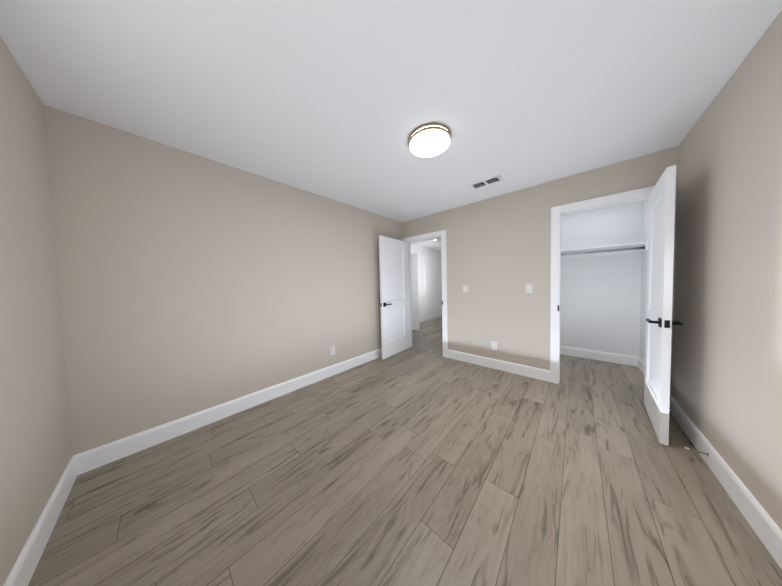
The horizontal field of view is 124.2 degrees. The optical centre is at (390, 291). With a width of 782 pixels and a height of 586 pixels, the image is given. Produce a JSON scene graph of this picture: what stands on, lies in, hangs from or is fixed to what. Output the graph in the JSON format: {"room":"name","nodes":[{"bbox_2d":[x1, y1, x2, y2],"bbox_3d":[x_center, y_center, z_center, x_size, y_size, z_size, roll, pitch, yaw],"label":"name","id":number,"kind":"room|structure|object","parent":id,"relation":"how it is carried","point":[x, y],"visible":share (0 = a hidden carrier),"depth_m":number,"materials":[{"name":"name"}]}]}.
{"room":"empty bedroom","nodes":[
{"label":"empty bedroom","id":0,"kind":"room"},
{"bbox_2d":[0,36,71,585],"bbox_3d":[-0.983,0.045,0.204,3.320,2.440,0.120,1,3,42],"label":"wall","id":1,"kind":"structure","parent":0,"point":[35,448],"depth_m":1.02,"materials":[{"name":"beige paint"}]},
{"bbox_2d":[3,456,76,585],"bbox_3d":[-0.956,1.191,0.337,3.200,0.140,0.015,1,3,42],"label":"baseboard","id":2,"kind":"structure","parent":1,"relation":"attached to","point":[24,567],"depth_m":1.00,"materials":[{"name":"white wood"}]},
{"bbox_2d":[44,105,401,455],"bbox_3d":[-1.014,-0.047,2.743,0.120,2.440,3.860,1,3,42],"label":"wall","id":3,"kind":"structure","parent":0,"point":[189,283],"depth_m":1.79,"materials":[{"name":"beige paint"}]},
{"bbox_2d":[73,348,381,475],"bbox_3d":[-0.938,1.102,2.740,0.015,0.140,3.620,1,3,42],"label":"baseboard","id":4,"kind":"structure","parent":3,"relation":"attached to","point":[94,458],"depth_m":1.84,"materials":[{"name":"white wood"}]},
{"bbox_2d":[330,346,334,355],"bbox_3d":[-0.813,0.823,2.881,0.009,0.116,0.072,1,3,42],"label":"electrical outlet plate","id":5,"kind":"object","parent":3,"relation":"attached to","point":[332,350],"visible":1,"depth_m":2.88,"materials":[{"name":"white plastic"}]},
{"bbox_2d":[0,0,781,250],"bbox_3d":[1.075,-1.392,3.467,4.640,0.100,7.840,1,3,42],"label":"ceiling","id":6,"kind":"structure","parent":0,"point":[339,100],"depth_m":1.20,"materials":[{"name":"white paint"}]},
{"bbox_2d":[408,123,450,156],"bbox_3d":[0.316,-1.225,1.703,0.344,0.070,0.344,1,3,42],"label":"ceiling light fixture","id":7,"kind":"object","parent":6,"relation":"attached to","point":[429,139],"visible":1,"depth_m":1.63,"materials":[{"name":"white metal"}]},
{"bbox_2d":[469,174,502,189],"bbox_3d":[1.131,-1.301,2.467,0.335,0.010,0.175,1,3,42],"label":"ceiling vent","id":8,"kind":"object","parent":6,"relation":"in","point":[487,181],"visible":0.98,"depth_m":2.46,"materials":[{"name":"white metal"}]},
{"bbox_2d":[402,222,404,238],"bbox_3d":[0.304,-0.126,4.071,0.066,2.440,0.120,1,3,42],"label":"wall","id":9,"kind":"structure","parent":0,"point":[403,229],"depth_m":3.99,"materials":[{"name":"beige paint"}]},
{"bbox_2d":[28,317,781,585],"bbox_3d":[1.132,1.146,3.561,4.640,0.100,7.840,1,3,42],"label":"floor","id":10,"kind":"structure","parent":0,"point":[422,461],"depth_m":1.22,"materials":[{"name":"grey wood"}]},
{"bbox_2d":[411,244,441,315],"bbox_3d":[0.531,-0.211,6.258,0.120,2.440,4.520,1,3,42],"label":"wall","id":11,"kind":"structure","parent":0,"point":[434,281],"depth_m":7.24,"materials":[{"name":"paint"}]},
{"bbox_2d":[411,253,419,330],"bbox_3d":[0.496,0.006,5.615,0.672,2.030,0.112,1,3,45],"label":"hall door","id":12,"kind":"structure","parent":11,"relation":"in","point":[415,290],"depth_m":5.42,"materials":[{"name":"white wood"}]},
{"bbox_2d":[419,258,427,321],"bbox_3d":[0.945,-0.038,6.561,0.093,2.030,0.804,1,3,42],"label":"hall door","id":13,"kind":"structure","parent":11,"relation":"in","point":[423,305],"depth_m":6.71,"materials":[{"name":"white wood"}]},
{"bbox_2d":[419,256,428,319],"bbox_3d":[0.916,-0.077,6.585,0.018,2.130,0.980,1,3,42],"label":"door frame","id":14,"kind":"structure","parent":11,"relation":"attached to","point":[422,257],"depth_m":6.90,"materials":[{"name":"white wood"}]},
{"bbox_2d":[420,313,441,322],"bbox_3d":[0.567,0.941,6.210,0.015,0.140,4.400,1,3,42],"label":"baseboard","id":15,"kind":"structure","parent":11,"relation":"attached to","point":[435,316],"depth_m":7.30,"materials":[{"name":"white wood"}]},
{"bbox_2d":[405,151,659,369],"bbox_3d":[1.456,-0.113,3.037,3.029,2.440,0.120,1,3,42],"label":"wall","id":16,"kind":"structure","parent":0,"point":[498,253],"depth_m":2.81,"materials":[{"name":"beige paint"}]},
{"bbox_2d":[402,230,447,357],"bbox_3d":[0.631,0.036,3.789,0.918,2.124,0.160,1,3,42],"label":"door frame","id":17,"kind":"structure","parent":16,"relation":"attached to","point":[442,233],"depth_m":3.50,"materials":[{"name":"white wood"}]},
{"bbox_2d":[379,235,408,359],"bbox_3d":[0.075,0.087,3.675,0.151,2.030,0.776,0,3,39],"label":"bedroom door","id":18,"kind":"structure","parent":17,"relation":"attached to","point":[394,295],"depth_m":3.62,"materials":[{"name":"white wood"}]},
{"bbox_2d":[463,285,467,291],"bbox_3d":[1.160,-0.050,3.218,0.072,0.116,0.011,1,3,42],"label":"switch plate","id":19,"kind":"object","parent":16,"relation":"attached to","point":[465,288],"visible":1,"depth_m":3.22,"materials":[{"name":"white plastic"}]},
{"bbox_2d":[492,341,496,349],"bbox_3d":[1.484,0.772,2.975,0.072,0.116,0.009,1,3,42],"label":"outlet","id":20,"kind":"object","parent":16,"relation":"attached to","point":[494,344],"visible":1,"depth_m":2.97,"materials":[{"name":"white plastic"}]},
{"bbox_2d":[447,349,549,381],"bbox_3d":[1.457,1.039,3.011,1.366,0.140,0.015,1,3,42],"label":"baseboard","id":21,"kind":"structure","parent":16,"relation":"attached to","point":[528,371],"depth_m":2.90,"materials":[{"name":"white wood"}]},
{"bbox_2d":[526,284,531,292],"bbox_3d":[1.778,-0.047,2.664,0.072,0.116,0.011,1,3,42],"label":"switch plate","id":22,"kind":"object","parent":16,"relation":"attached to","point":[528,288],"visible":1,"depth_m":2.66,"materials":[{"name":"white plastic"}]},
{"bbox_2d":[550,186,653,383],"bbox_3d":[2.310,0.083,2.281,0.745,2.065,0.122,1,3,42],"label":"door frame","id":23,"kind":"structure","parent":16,"relation":"attached to","point":[617,203],"depth_m":2.40,"materials":[{"name":"white wood"}]},
{"bbox_2d":[561,199,648,215],"bbox_3d":[2.358,0.050,2.334,0.863,2.124,0.018,1,3,42],"label":"trim","id":24,"kind":"structure","parent":16,"relation":"attached to","point":[606,207],"depth_m":2.27,"materials":[{"name":"white wood"}]},
{"bbox_2d":[560,201,642,356],"bbox_3d":[2.946,-0.163,3.485,1.620,2.440,0.120,1,3,42],"label":"wall","id":25,"kind":"structure","parent":0,"point":[600,303],"depth_m":3.15,"materials":[{"name":"white paint"}]},
{"bbox_2d":[560,346,636,365],"bbox_3d":[2.970,0.989,3.439,1.496,0.140,0.015,1,3,42],"label":"baseboard","id":26,"kind":"structure","parent":25,"relation":"attached to","point":[577,352],"depth_m":3.19,"materials":[{"name":"white wood"}]},
{"bbox_2d":[561,242,647,258],"bbox_3d":[2.819,-0.595,3.252,1.496,0.104,0.360,1,3,42],"label":"closet shelf","id":27,"kind":"object","parent":25,"relation":"attached to","point":[640,247],"visible":0.54,"depth_m":2.99,"materials":[{"name":"white wood"}]},
{"bbox_2d":[639,200,647,362],"bbox_3d":[3.103,-0.129,2.451,0.004,2.440,1.210,1,3,42],"label":"wall","id":28,"kind":"structure","parent":0,"point":[643,282],"depth_m":2.78,"materials":[{"name":"white paint"}]},
{"bbox_2d":[637,357,644,374],"bbox_3d":[3.112,1.021,2.487,0.015,0.140,1.170,1,3,42],"label":"baseboard","id":29,"kind":"structure","parent":28,"relation":"attached to","point":[638,362],"depth_m":2.80,"materials":[{"name":"white wood"}]},
{"bbox_2d":[659,146,678,395],"bbox_3d":[2.622,-0.101,1.990,0.105,2.440,0.120,1,3,42],"label":"wall","id":30,"kind":"structure","parent":0,"point":[669,157],"depth_m":1.91,"materials":[{"name":"beige paint"}]},
{"bbox_2d":[644,165,682,445],"bbox_3d":[2.256,0.109,1.754,0.156,2.030,0.721,1,3,45],"label":"closet door","id":31,"kind":"structure","parent":30,"relation":"in","point":[660,323],"depth_m":1.58,"materials":[{"name":"white wood"}]},
{"bbox_2d":[672,10,781,529],"bbox_3d":[1.941,-0.052,1.064,0.120,2.440,5.070,1,3,42],"label":"wall","id":32,"kind":"structure","parent":0,"point":[727,371],"depth_m":1.16,"materials":[{"name":"beige paint"}]},
{"bbox_2d":[669,396,781,569],"bbox_3d":[1.432,1.127,0.613,0.015,0.140,3.620,1,3,42],"label":"baseboard","id":33,"kind":"structure","parent":32,"relation":"attached to","point":[764,526],"depth_m":1.13,"materials":[{"name":"white wood"}]},
{"bbox_2d":[685,447,708,455],"bbox_3d":[2.075,1.082,1.405,0.093,0.021,0.022,1,3,42],"label":"door stop","id":34,"kind":"object","parent":33,"relation":"attached to","point":[707,454],"visible":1,"depth_m":1.40,"materials":[{"name":"silver metal"}]}
]}

